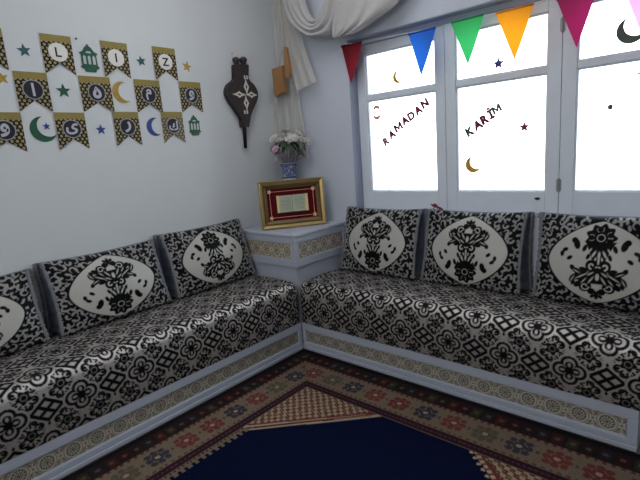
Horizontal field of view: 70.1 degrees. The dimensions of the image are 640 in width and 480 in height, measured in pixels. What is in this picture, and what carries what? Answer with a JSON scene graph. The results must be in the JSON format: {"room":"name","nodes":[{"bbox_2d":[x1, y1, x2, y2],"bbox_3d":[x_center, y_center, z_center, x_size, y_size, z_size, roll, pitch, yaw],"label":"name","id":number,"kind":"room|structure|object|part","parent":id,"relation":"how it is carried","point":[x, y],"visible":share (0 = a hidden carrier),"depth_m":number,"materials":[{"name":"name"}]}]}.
{"room":"traditional dwelling","nodes":[
{"label":"traditional dwelling","id":0,"kind":"room"},
{"bbox_2d":[0,0,282,332],"bbox_3d":[-1.601,-0.345,2.160,0.150,2.624,4.350,5,15,41],"label":"wall","id":1,"kind":"structure","parent":0,"point":[74,200],"depth_m":2.61,"materials":[{"name":"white paint"}]},
{"bbox_2d":[0,73,7,82],"bbox_3d":[-1.488,-0.757,2.129,0.004,0.057,0.056,5,15,41],"label":"star cutout","id":2,"kind":"object","parent":1,"relation":"attached to","point":[2,77],"visible":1,"depth_m":2.13,"materials":[{"name":"gold metal"}]},
{"bbox_2d":[0,28,8,69],"bbox_3d":[-1.517,-0.875,2.073,0.008,0.187,0.150,6,15,42],"label":"pennant","id":3,"kind":"object","parent":1,"relation":"attached to","point":[3,58],"visible":1,"depth_m":2.12,"materials":[{"name":"gold metal"}]},
{"bbox_2d":[0,112,27,151],"bbox_3d":[-1.485,-0.507,2.151,0.009,0.187,0.160,5,14,40],"label":"pennant","id":4,"kind":"object","parent":1,"relation":"attached to","point":[11,126],"visible":1,"depth_m":2.17,"materials":[{"name":"gold metal"}]},
{"bbox_2d":[17,44,29,55],"bbox_3d":[-1.421,-0.912,2.188,0.004,0.060,0.061,5,15,41],"label":"star cutout","id":5,"kind":"object","parent":1,"relation":"attached to","point":[23,49],"visible":1,"depth_m":2.19,"materials":[{"name":"teal paper"}]},
{"bbox_2d":[12,71,52,110],"bbox_3d":[-1.399,-0.723,2.227,0.010,0.187,0.147,5,15,41],"label":"pennant","id":6,"kind":"object","parent":1,"relation":"attached to","point":[30,87],"visible":1,"depth_m":2.22,"materials":[{"name":"gold metal"}]},
{"bbox_2d":[29,116,56,141],"bbox_3d":[-1.381,-0.552,2.274,0.004,0.124,0.118,5,15,41],"label":"cutout","id":7,"kind":"object","parent":1,"relation":"attached to","point":[34,130],"visible":1,"depth_m":2.25,"materials":[{"name":"green paper"}]},
{"bbox_2d":[39,33,75,74],"bbox_3d":[-1.317,-0.934,2.296,0.008,0.187,0.145,5,15,40],"label":"pennant","id":8,"kind":"object","parent":1,"relation":"attached to","point":[56,49],"visible":1,"depth_m":2.29,"materials":[{"name":"gold metal"}]},
{"bbox_2d":[56,84,69,96],"bbox_3d":[-1.311,-0.765,2.331,0.004,0.067,0.070,5,15,41],"label":"star cutout","id":9,"kind":"object","parent":1,"relation":"attached to","point":[63,90],"visible":1,"depth_m":2.33,"materials":[{"name":"green paper"}]},
{"bbox_2d":[53,112,89,149],"bbox_3d":[-1.287,-0.567,2.371,0.010,0.187,0.150,5,14,40],"label":"pennant","id":10,"kind":"object","parent":1,"relation":"attached to","point":[70,126],"visible":1,"depth_m":2.36,"materials":[{"name":"gold metal"}]},
{"bbox_2d":[79,44,99,71],"bbox_3d":[-1.220,-0.960,2.410,0.004,0.138,0.097,5,15,41],"label":"cutout","id":11,"kind":"object","parent":1,"relation":"attached to","point":[88,57],"visible":1,"depth_m":2.41,"materials":[{"name":"green paper"}]},
{"bbox_2d":[78,75,114,111],"bbox_3d":[-1.197,-0.781,2.450,0.009,0.187,0.164,6,15,42],"label":"pennant","id":12,"kind":"object","parent":1,"relation":"attached to","point":[94,90],"visible":1,"depth_m":2.44,"materials":[{"name":"gold metal"}]},
{"bbox_2d":[96,125,104,133],"bbox_3d":[-1.193,-0.603,2.484,0.004,0.052,0.055,5,15,41],"label":"star cutout","id":13,"kind":"object","parent":1,"relation":"attached to","point":[100,128],"visible":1,"depth_m":2.48,"materials":[{"name":"blue paper"}]},
{"bbox_2d":[100,40,130,77],"bbox_3d":[-1.123,-0.992,2.513,0.008,0.187,0.148,5,14,40],"label":"pennant","id":14,"kind":"object","parent":1,"relation":"attached to","point":[114,54],"visible":1,"depth_m":2.50,"materials":[{"name":"gold metal"}]},
{"bbox_2d":[112,82,129,102],"bbox_3d":[-1.113,-0.826,2.550,0.004,0.116,0.096,5,15,41],"label":"cutout","id":15,"kind":"object","parent":1,"relation":"attached to","point":[115,92],"visible":1,"depth_m":2.54,"materials":[{"name":"gold metal"}]},
{"bbox_2d":[112,112,142,144],"bbox_3d":[-1.091,-0.631,2.590,0.010,0.187,0.148,5,15,41],"label":"pennant","id":16,"kind":"object","parent":1,"relation":"attached to","point":[126,124],"visible":1,"depth_m":2.58,"materials":[{"name":"gold metal"}]},
{"bbox_2d":[137,56,144,65],"bbox_3d":[-1.030,-1.031,2.623,0.004,0.056,0.056,5,15,41],"label":"star cutout","id":17,"kind":"object","parent":1,"relation":"attached to","point":[140,59],"visible":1,"depth_m":2.62,"materials":[{"name":"teal paper"}]},
{"bbox_2d":[133,79,162,112],"bbox_3d":[-1.001,-0.839,2.668,0.008,0.187,0.160,6,15,42],"label":"pennant","id":18,"kind":"object","parent":1,"relation":"attached to","point":[147,92],"visible":1,"depth_m":2.66,"materials":[{"name":"gold metal"}]},
{"bbox_2d":[147,118,159,135],"bbox_3d":[-0.990,-0.672,2.709,0.004,0.106,0.084,5,15,41],"label":"cutout","id":19,"kind":"object","parent":1,"relation":"attached to","point":[149,123],"visible":1,"depth_m":2.70,"materials":[{"name":"blue paper"}]},
{"bbox_2d":[152,46,177,79],"bbox_3d":[-0.925,-1.055,2.732,0.009,0.187,0.150,5,14,39],"label":"pennant","id":20,"kind":"object","parent":1,"relation":"attached to","point":[164,59],"visible":1,"depth_m":2.73,"materials":[{"name":"gold metal"}]},
{"bbox_2d":[160,112,185,142],"bbox_3d":[-0.900,-0.691,2.801,0.010,0.187,0.146,5,15,41],"label":"pennant","id":21,"kind":"object","parent":1,"relation":"attached to","point":[172,122],"visible":1,"depth_m":2.79,"materials":[{"name":"gold metal"}]},
{"bbox_2d":[182,62,190,71],"bbox_3d":[-0.830,-1.083,2.847,0.004,0.064,0.063,5,15,41],"label":"star cutout","id":22,"kind":"object","parent":1,"relation":"attached to","point":[186,65],"visible":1,"depth_m":2.84,"materials":[{"name":"gold metal"}]},
{"bbox_2d":[179,81,202,111],"bbox_3d":[-0.811,-0.901,2.880,0.009,0.187,0.156,5,15,41],"label":"pennant","id":23,"kind":"object","parent":1,"relation":"attached to","point":[190,92],"visible":1,"depth_m":2.87,"materials":[{"name":"gold metal"}]},
{"bbox_2d":[188,115,200,134],"bbox_3d":[-0.801,-0.734,2.914,0.004,0.124,0.088,5,15,41],"label":"cutout","id":24,"kind":"object","parent":1,"relation":"attached to","point":[194,123],"visible":1,"depth_m":2.91,"materials":[{"name":"green paper"}]},
{"bbox_2d":[223,52,257,147],"bbox_3d":[-0.538,-0.961,3.154,0.054,0.642,0.273,5,15,41],"label":"bellows","id":25,"kind":"object","parent":1,"relation":"hanging from","point":[240,93],"visible":1,"depth_m":3.12,"materials":[{"name":"brown wood"}]},
{"bbox_3d":[-0.568,-1.207,3.092,0.052,0.064,0.052,5,15,41],"label":"handle","id":26,"kind":"part","parent":25,"relation":"part of","materials":[{"name":"brown wood"}]},
{"bbox_3d":[-0.526,-1.226,3.137,0.052,0.064,0.052,5,15,41],"label":"handle","id":27,"kind":"part","parent":25,"relation":"part of","materials":[{"name":"brown wood"}]},
{"bbox_3d":[0.664,-1.722,2.263,2.880,0.027,0.027,5,15,41],"label":"curtain rod","id":28,"kind":"object","parent":1,"relation":"attached to","visible":0},
{"bbox_2d":[272,0,291,96],"bbox_3d":[-0.279,-1.408,3.163,0.184,0.782,0.050,5,15,41],"label":"pendant","id":29,"kind":"object","parent":28,"relation":"hanging from","point":[279,74],"visible":1,"depth_m":3.20,"materials":[{"name":"beige wood"}]},
{"bbox_3d":[-0.270,-1.502,3.140,0.035,0.592,0.102,-14,14,-40],"label":"hanging cord","id":30,"kind":"part","parent":29,"relation":"part of","materials":[{"name":"white fabric"}]},
{"bbox_2d":[271,0,317,159],"bbox_3d":[-0.182,-1.217,3.192,0.458,1.281,0.086,5,15,41],"label":"sheer curtain","id":31,"kind":"object","parent":28,"relation":"hanging from","point":[287,109],"visible":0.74,"depth_m":3.26,"materials":[{"name":"white fabric"}]},
{"bbox_2d":[282,0,398,37],"bbox_3d":[0.130,-1.486,2.760,1.100,0.475,0.085,5,15,41],"label":"curtain","id":32,"kind":"object","parent":28,"relation":"hanging from","point":[338,17],"visible":1,"depth_m":2.81,"materials":[{"name":"white fabric"}]},
{"bbox_2d":[59,348,639,479],"bbox_3d":[-0.087,1.144,1.123,4.000,0.116,4.550,5,15,41],"label":"floor","id":33,"kind":"structure","parent":0,"point":[638,449],"depth_m":2.22,"materials":[{"name":"grey tile"}]},
{"bbox_2d":[0,322,302,479],"bbox_3d":[-1.021,0.811,2.394,0.557,0.179,2.128,5,15,41],"label":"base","id":34,"kind":"object","parent":33,"relation":"on","point":[74,449],"visible":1,"depth_m":2.18,"materials":[{"name":"blue paint"}]},
{"bbox_2d":[0,275,299,463],"bbox_3d":[-1.032,0.583,2.348,0.558,0.283,2.121,5,15,41],"label":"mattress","id":35,"kind":"object","parent":34,"relation":"on","point":[49,389],"visible":0.88,"depth_m":2.17,"materials":[{"name":"black fabric"}]},
{"bbox_2d":[0,269,50,355],"bbox_3d":[-1.572,0.376,1.995,0.196,0.348,0.663,6,15,41],"label":"cushion","id":36,"kind":"object","parent":35,"relation":"on","point":[22,325],"visible":1,"depth_m":2.12,"materials":[{"name":"black fabric"}]},
{"bbox_2d":[32,240,171,335],"bbox_3d":[-1.138,0.240,2.476,0.197,0.366,0.650,6,15,41],"label":"cushion","id":37,"kind":"object","parent":35,"relation":"on","point":[78,293],"visible":1,"depth_m":2.38,"materials":[{"name":"black fabric"}]},
{"bbox_2d":[153,219,255,297],"bbox_3d":[-0.713,0.103,2.950,0.197,0.389,0.650,6,15,41],"label":"cushion","id":38,"kind":"object","parent":35,"relation":"on","point":[191,261],"visible":0.98,"depth_m":2.85,"materials":[{"name":"black fabric"}]},
{"bbox_2d":[243,221,344,345],"bbox_3d":[-0.175,0.271,3.312,0.564,0.760,0.529,5,15,41],"label":"table","id":39,"kind":"object","parent":33,"relation":"on","point":[295,255],"visible":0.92,"depth_m":3.05,"materials":[{"name":"blue paint"}]},
{"bbox_3d":[-0.369,0.059,3.082,0.489,0.099,0.001,5,15,41],"label":"carved panel","id":40,"kind":"part","parent":39,"relation":"part of","materials":[{"name":"beige wood"}]},
{"bbox_2d":[280,162,296,179],"bbox_3d":[-0.213,-0.345,3.345,0.196,0.437,0.196,5,15,41],"label":"vase","id":41,"kind":"object","parent":39,"relation":"on","point":[288,169],"visible":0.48,"depth_m":3.27,"materials":[{"name":"ceramic"}]},
{"bbox_2d":[269,128,310,163],"bbox_3d":[-0.225,-0.607,3.267,0.307,0.382,0.274,5,15,41],"label":"flower bouquet","id":42,"kind":"object","parent":41,"relation":"in","point":[293,139],"visible":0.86,"depth_m":3.22,"materials":[{"name":"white plant"}]},
{"bbox_2d":[257,177,326,229],"bbox_3d":[-0.197,-0.259,3.181,0.452,0.328,0.129,-7,11,-12],"label":"picture frame","id":43,"kind":"object","parent":39,"relation":"on","point":[292,202],"visible":1,"depth_m":3.15,"materials":[{"name":"gold wood"}]},
{"bbox_3d":[-0.193,-0.255,3.164,0.342,0.217,0.006,-7,7,-12],"label":"velvet panel","id":44,"kind":"part","parent":43,"relation":"part of","materials":[{"name":"red fabric"}]},
{"bbox_2d":[275,193,308,213],"bbox_3d":[-0.192,-0.255,3.157,0.226,0.126,0.005,-7,7,-12],"label":"book","id":45,"kind":"object","parent":43,"relation":"on","point":[297,193],"depth_m":3.15,"materials":[{"name":"beige paper"}]},
{"bbox_3d":[-0.194,0.014,3.264,0.559,0.193,0.524,5,15,41],"label":"frieze frame","id":46,"kind":"part","parent":39,"relation":"part of","materials":[{"name":"blue paint"}]},
{"bbox_3d":[0.010,0.030,3.082,0.001,0.099,0.458,5,15,41],"label":"carved panel","id":47,"kind":"part","parent":39,"relation":"part of","materials":[{"name":"beige wood"}]},
{"bbox_2d":[61,349,639,479],"bbox_3d":[-0.214,1.057,1.285,2.115,0.010,2.752,5,15,41],"label":"rug","id":48,"kind":"object","parent":33,"relation":"on","point":[308,415],"visible":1,"depth_m":2.02,"materials":[{"name":"fabric"}]},
{"bbox_2d":[302,322,639,451],"bbox_3d":[0.737,0.642,2.582,1.820,0.179,0.522,5,15,41],"label":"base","id":49,"kind":"object","parent":33,"relation":"on","point":[619,426],"visible":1,"depth_m":2.18,"materials":[{"name":"blue paint"}]},
{"bbox_2d":[300,268,639,410],"bbox_3d":[0.730,0.416,2.523,1.851,0.282,0.525,5,15,41],"label":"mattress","id":50,"kind":"object","parent":49,"relation":"on","point":[592,351],"visible":0.81,"depth_m":2.17,"materials":[{"name":"black fabric"}]},
{"bbox_2d":[340,206,427,278],"bbox_3d":[0.388,0.004,2.956,0.614,0.425,0.206,5,13,41],"label":"cushion","id":51,"kind":"object","parent":50,"relation":"on","point":[391,242],"visible":0.99,"depth_m":2.86,"materials":[{"name":"black fabric"}]},
{"bbox_2d":[420,209,534,293],"bbox_3d":[0.848,0.049,2.554,0.614,0.425,0.206,5,13,41],"label":"cushion","id":52,"kind":"object","parent":50,"relation":"on","point":[483,250],"visible":1,"depth_m":2.46,"materials":[{"name":"black fabric"}]},
{"bbox_2d":[531,212,639,311],"bbox_3d":[1.321,0.094,2.140,0.614,0.425,0.206,5,13,41],"label":"cushion","id":53,"kind":"object","parent":50,"relation":"on","point":[595,260],"visible":1,"depth_m":2.12,"materials":[{"name":"black fabric"}]},
{"bbox_2d":[285,0,538,289],"bbox_3d":[1.190,-0.600,2.394,3.700,2.624,0.250,5,15,41],"label":"wall","id":54,"kind":"structure","parent":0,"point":[325,106],"depth_m":3.14,"materials":[{"name":"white paint"}]},
{"bbox_2d":[337,0,639,81],"bbox_3d":[0.981,-1.049,2.259,2.301,0.317,0.029,5,15,41],"label":"bunting","id":55,"kind":"object","parent":54,"relation":"attached to","point":[513,22],"visible":1,"depth_m":2.29,"materials":[{"name":"fabric"}]},
{"bbox_3d":[0.975,-1.167,2.238,2.301,0.077,0.022,5,15,41],"label":"cord","id":56,"kind":"part","parent":55,"relation":"part of","materials":[{"name":"white"}]},
{"bbox_2d":[347,0,639,217],"bbox_3d":[1.005,-0.698,2.501,1.932,1.117,0.199,5,15,41],"label":"window","id":57,"kind":"structure","parent":54,"relation":"attached to","point":[560,195],"depth_m":2.55,"materials":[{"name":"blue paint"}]},
{"bbox_2d":[373,105,380,119],"bbox_3d":[0.376,-0.846,3.027,0.057,0.094,0.002,5,15,41],"label":"sticker","id":58,"kind":"object","parent":57,"relation":"attached to","point":[375,106],"visible":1,"depth_m":3.03,"materials":[{"name":"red plastic"}]},
{"bbox_2d":[382,138,389,145],"bbox_3d":[0.439,-0.649,3.022,0.067,0.057,0.002,5,15,41],"label":"sticker","id":59,"kind":"object","parent":57,"relation":"attached to","point":[384,140],"visible":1,"depth_m":3.02,"materials":[{"name":"plastic"}]},
{"bbox_2d":[389,131,396,139],"bbox_3d":[0.478,-0.684,2.978,0.055,0.063,0.002,5,15,41],"label":"sticker","id":60,"kind":"object","parent":57,"relation":"attached to","point":[392,134],"visible":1,"depth_m":2.98,"materials":[{"name":"red plastic"}]},
{"bbox_2d":[393,71,400,82],"bbox_3d":[0.487,-1.029,2.879,0.062,0.076,0.002,5,15,41],"label":"sticker","id":61,"kind":"object","parent":57,"relation":"attached to","point":[394,74],"visible":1,"depth_m":2.89,"materials":[{"name":"gold metal"}]},
{"bbox_2d":[393,121,402,132],"bbox_3d":[0.504,-0.729,2.942,0.078,0.075,0.002,5,15,41],"label":"sticker","id":62,"kind":"object","parent":57,"relation":"attached to","point":[399,122],"visible":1,"depth_m":2.94,"materials":[{"name":"red plastic"}]},
{"bbox_3d":[0.523,-0.730,2.929,0.628,1.071,0.045,5,15,41],"label":"sash","id":63,"kind":"part","parent":57,"relation":"part of","materials":[{"name":"blue paint"}]},
{"bbox_2d":[402,116,409,126],"bbox_3d":[0.548,-0.754,2.896,0.055,0.063,0.002,5,15,41],"label":"sticker","id":64,"kind":"object","parent":57,"relation":"attached to","point":[405,120],"visible":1,"depth_m":2.90,"materials":[{"name":"red plastic"}]},
{"bbox_2d":[406,112,414,121],"bbox_3d":[0.570,-0.776,2.870,0.060,0.061,0.002,5,15,41],"label":"sticker","id":65,"kind":"object","parent":57,"relation":"attached to","point":[409,113],"visible":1,"depth_m":2.87,"materials":[{"name":"red plastic"}]},
{"bbox_2d":[415,106,422,116],"bbox_3d":[0.616,-0.799,2.823,0.055,0.063,0.002,5,15,41],"label":"sticker","id":66,"kind":"object","parent":57,"relation":"attached to","point":[418,109],"visible":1,"depth_m":2.83,"materials":[{"name":"red plastic"}]},
{"bbox_2d":[420,98,429,109],"bbox_3d":[0.641,-0.835,2.791,0.069,0.071,0.002,5,15,41],"label":"sticker","id":67,"kind":"object","parent":57,"relation":"attached to","point":[426,102],"visible":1,"depth_m":2.79,"materials":[{"name":"red plastic"}]},
{"bbox_2d":[431,203,443,209],"bbox_3d":[0.723,-0.198,2.787,0.025,0.054,0.119,-13,14,-39],"label":"ribbon","id":68,"kind":"object","parent":57,"relation":"on","point":[434,205],"visible":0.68,"depth_m":2.79,"materials":[{"name":"red fabric"}]},
{"bbox_2d":[464,125,474,136],"bbox_3d":[0.869,-0.629,2.640,0.071,0.069,0.002,5,15,41],"label":"sticker","id":69,"kind":"object","parent":57,"relation":"attached to","point":[468,132],"visible":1,"depth_m":2.65,"materials":[{"name":"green plastic"}]},
{"bbox_2d":[466,157,479,172],"bbox_3d":[0.894,-0.442,2.668,0.089,0.094,0.002,5,15,41],"label":"sticker","id":70,"kind":"object","parent":57,"relation":"attached to","point":[469,167],"visible":1,"depth_m":2.68,"materials":[{"name":"gold metal"}]},
{"bbox_2d":[475,121,483,131],"bbox_3d":[0.908,-0.651,2.599,0.054,0.063,0.002,5,15,41],"label":"sticker","id":71,"kind":"object","parent":57,"relation":"attached to","point":[477,124],"visible":1,"depth_m":2.60,"materials":[{"name":"red plastic"}]},
{"bbox_2d":[479,115,489,124],"bbox_3d":[0.929,-0.676,2.574,0.066,0.058,0.002,5,15,41],"label":"sticker","id":72,"kind":"object","parent":57,"relation":"attached to","point":[482,118],"visible":1,"depth_m":2.58,"materials":[{"name":"red plastic"}]},
{"bbox_2d":[486,107,494,119],"bbox_3d":[0.953,-0.705,2.545,0.052,0.071,0.002,5,15,41],"label":"sticker","id":73,"kind":"object","parent":57,"relation":"attached to","point":[489,110],"visible":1,"depth_m":2.54,"materials":[{"name":"red plastic"}]},
{"bbox_2d":[491,103,501,114],"bbox_3d":[0.975,-0.724,2.520,0.064,0.061,0.002,5,15,41],"label":"sticker","id":74,"kind":"object","parent":57,"relation":"attached to","point":[493,109],"visible":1,"depth_m":2.52,"materials":[{"name":"grey plastic"}]},
{"bbox_2d":[493,57,504,68],"bbox_3d":[0.965,-0.958,2.468,0.065,0.062,0.002,5,15,41],"label":"sticker","id":75,"kind":"object","parent":57,"relation":"attached to","point":[498,63],"visible":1,"depth_m":2.47,"materials":[{"name":"blue paper"}]},
{"bbox_3d":[0.993,-0.684,2.518,0.620,1.071,0.045,5,15,41],"label":"sash","id":76,"kind":"part","parent":57,"relation":"part of","materials":[{"name":"blue paint"}]},
{"bbox_2d":[520,122,528,131],"bbox_3d":[1.095,-0.608,2.444,0.057,0.054,0.002,5,15,41],"label":"sticker","id":77,"kind":"object","parent":57,"relation":"attached to","point":[524,126],"visible":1,"depth_m":2.44,"materials":[{"name":"red plastic"}]},
{"bbox_3d":[1.478,-0.638,2.095,0.664,1.071,0.045,5,15,41],"label":"sash","id":78,"kind":"part","parent":57,"relation":"part of","materials":[{"name":"blue paint"}]},
{"bbox_2d":[616,18,639,43],"bbox_3d":[1.411,-0.952,2.069,0.115,0.113,0.002,5,15,41],"label":"sticker","id":79,"kind":"object","parent":57,"relation":"attached to","point":[622,36],"visible":1,"depth_m":2.09,"materials":[{"name":"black paper"}]}
]}

